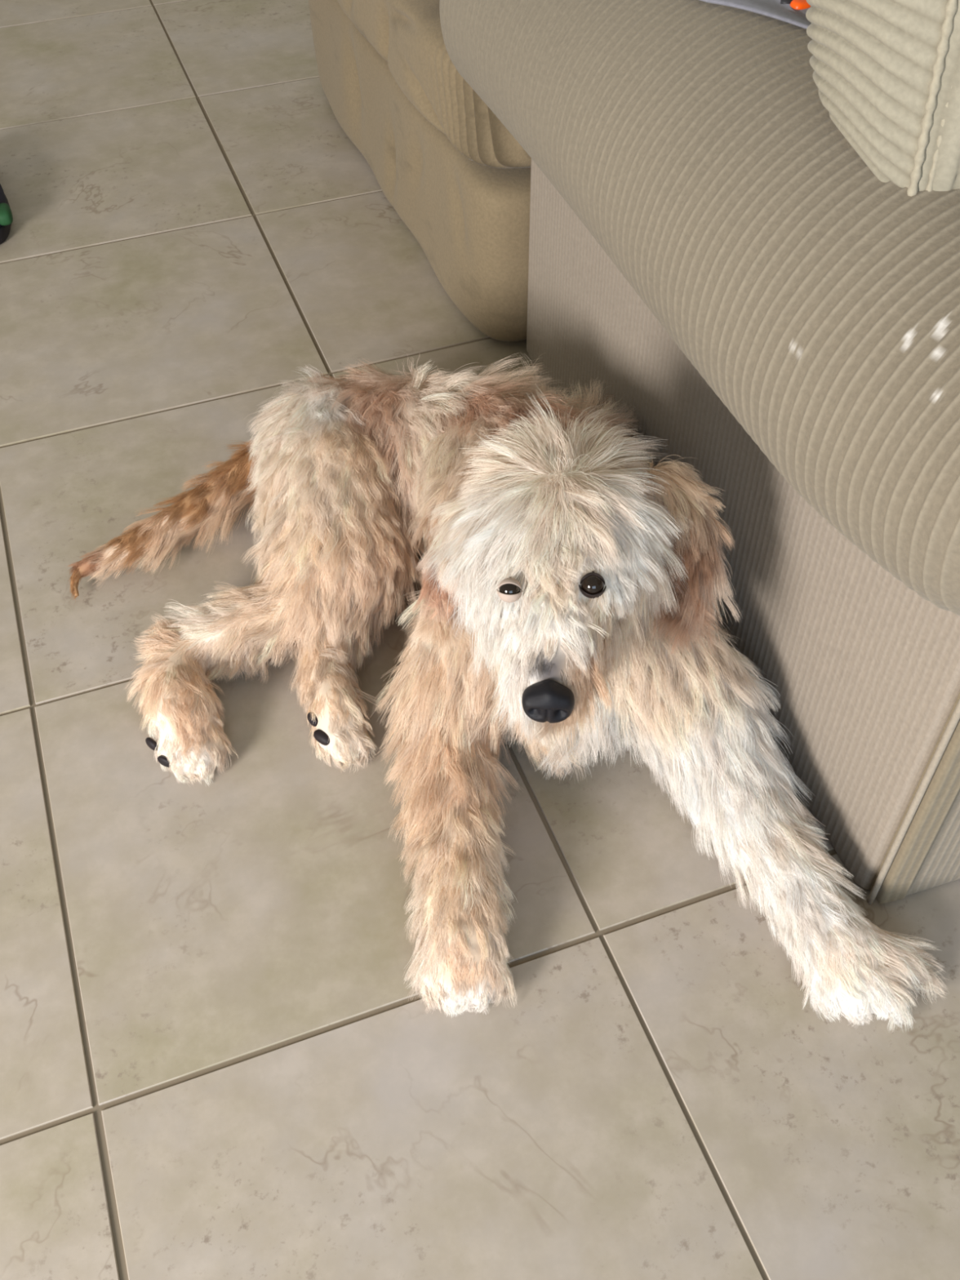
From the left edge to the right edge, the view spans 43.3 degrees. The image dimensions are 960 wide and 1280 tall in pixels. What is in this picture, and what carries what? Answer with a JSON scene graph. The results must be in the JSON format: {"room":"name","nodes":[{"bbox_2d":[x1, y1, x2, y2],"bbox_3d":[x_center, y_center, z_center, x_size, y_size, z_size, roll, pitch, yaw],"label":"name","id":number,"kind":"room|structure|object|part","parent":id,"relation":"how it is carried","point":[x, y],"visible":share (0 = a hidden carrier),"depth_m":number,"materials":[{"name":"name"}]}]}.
{"room":"living room","nodes":[
{"label":"living room","id":0,"kind":"room"},
{"bbox_2d":[0,0,959,1279],"bbox_3d":[-0.283,-0.521,1.795,5.400,0.004,6.750,-16,50,-13],"label":"floor","id":1,"kind":"structure","parent":0,"point":[218,1062],"depth_m":1.11,"materials":[{"name":"tile"}]},
{"bbox_2d":[0,183,13,244],"bbox_3d":[-0.807,-0.726,1.934,0.091,0.065,0.285,-16,50,-13],"label":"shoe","id":2,"kind":"object","parent":1,"relation":"on","point":[6,215],"visible":1,"depth_m":1.87,"materials":[{"name":"black rubber"}]},
{"bbox_2d":[66,352,949,1033],"bbox_3d":[-0.054,-0.031,1.108,0.630,0.367,0.867,-16,50,-13],"label":"dog","id":3,"kind":"object","parent":1,"relation":"on","point":[567,598],"visible":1,"depth_m":1.10},
{"bbox_2d":[308,0,959,904],"bbox_3d":[0.410,-0.710,1.514,0.957,0.662,1.863,-16,50,-13],"label":"sofa","id":4,"kind":"object","parent":1,"relation":"on","point":[663,199],"visible":0.92,"depth_m":1.01,"materials":[{"name":"fabric"}]},
{"bbox_2d":[337,0,531,168],"bbox_3d":[0.079,-0.976,1.767,0.539,0.148,0.904,-16,50,-13],"label":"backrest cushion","id":5,"kind":"object","parent":4,"relation":"on","point":[406,36],"depth_m":1.51,"materials":[{"name":"beige fabric"}]},
{"bbox_3d":[0.235,-0.439,1.051,0.277,0.272,1.027,-16,50,-13],"label":"arm","id":6,"kind":"part","parent":4,"relation":"part of"},
{"bbox_3d":[0.282,-0.237,1.265,0.190,0.396,0.902,-16,50,-13],"label":"arm panel","id":7,"kind":"part","parent":4,"relation":"part of","materials":[{"name":"beige fabric"}]},
{"bbox_2d":[699,0,811,29],"bbox_3d":[0.237,-0.553,1.126,0.181,0.176,0.503,-16,50,-13],"label":"folded cloth","id":8,"kind":"object","parent":4,"relation":"on","point":[771,8],"visible":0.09,"depth_m":0.97,"materials":[{"name":"grey fabric"}]},
{"bbox_2d":[780,0,810,9],"bbox_3d":[0.255,-0.511,0.976,0.025,0.012,0.016,5,49,5],"label":"toy","id":9,"kind":"object","parent":8,"relation":"on","point":[795,4],"visible":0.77,"depth_m":0.97,"materials":[{"name":"orange plastic"}]},
{"bbox_2d":[805,0,959,196],"bbox_3d":[0.446,-0.449,0.689,0.491,0.396,0.202,4,49,4],"label":"throw pillow","id":10,"kind":"object","parent":4,"relation":"on","point":[886,73],"visible":1,"depth_m":0.77,"materials":[{"name":"beige fabric"}]},
{"bbox_3d":[0.472,-0.386,0.638,0.421,0.381,0.046,4,49,5],"label":"panel","id":11,"kind":"part","parent":10,"relation":"part of","materials":[{"name":"beige fabric"}]},
{"bbox_3d":[0.454,0.073,0.975,0.203,0.416,0.029,-16,50,-13],"label":"arm panel","id":12,"kind":"part","parent":4,"relation":"part of","materials":[{"name":"beige fabric"}]}
]}

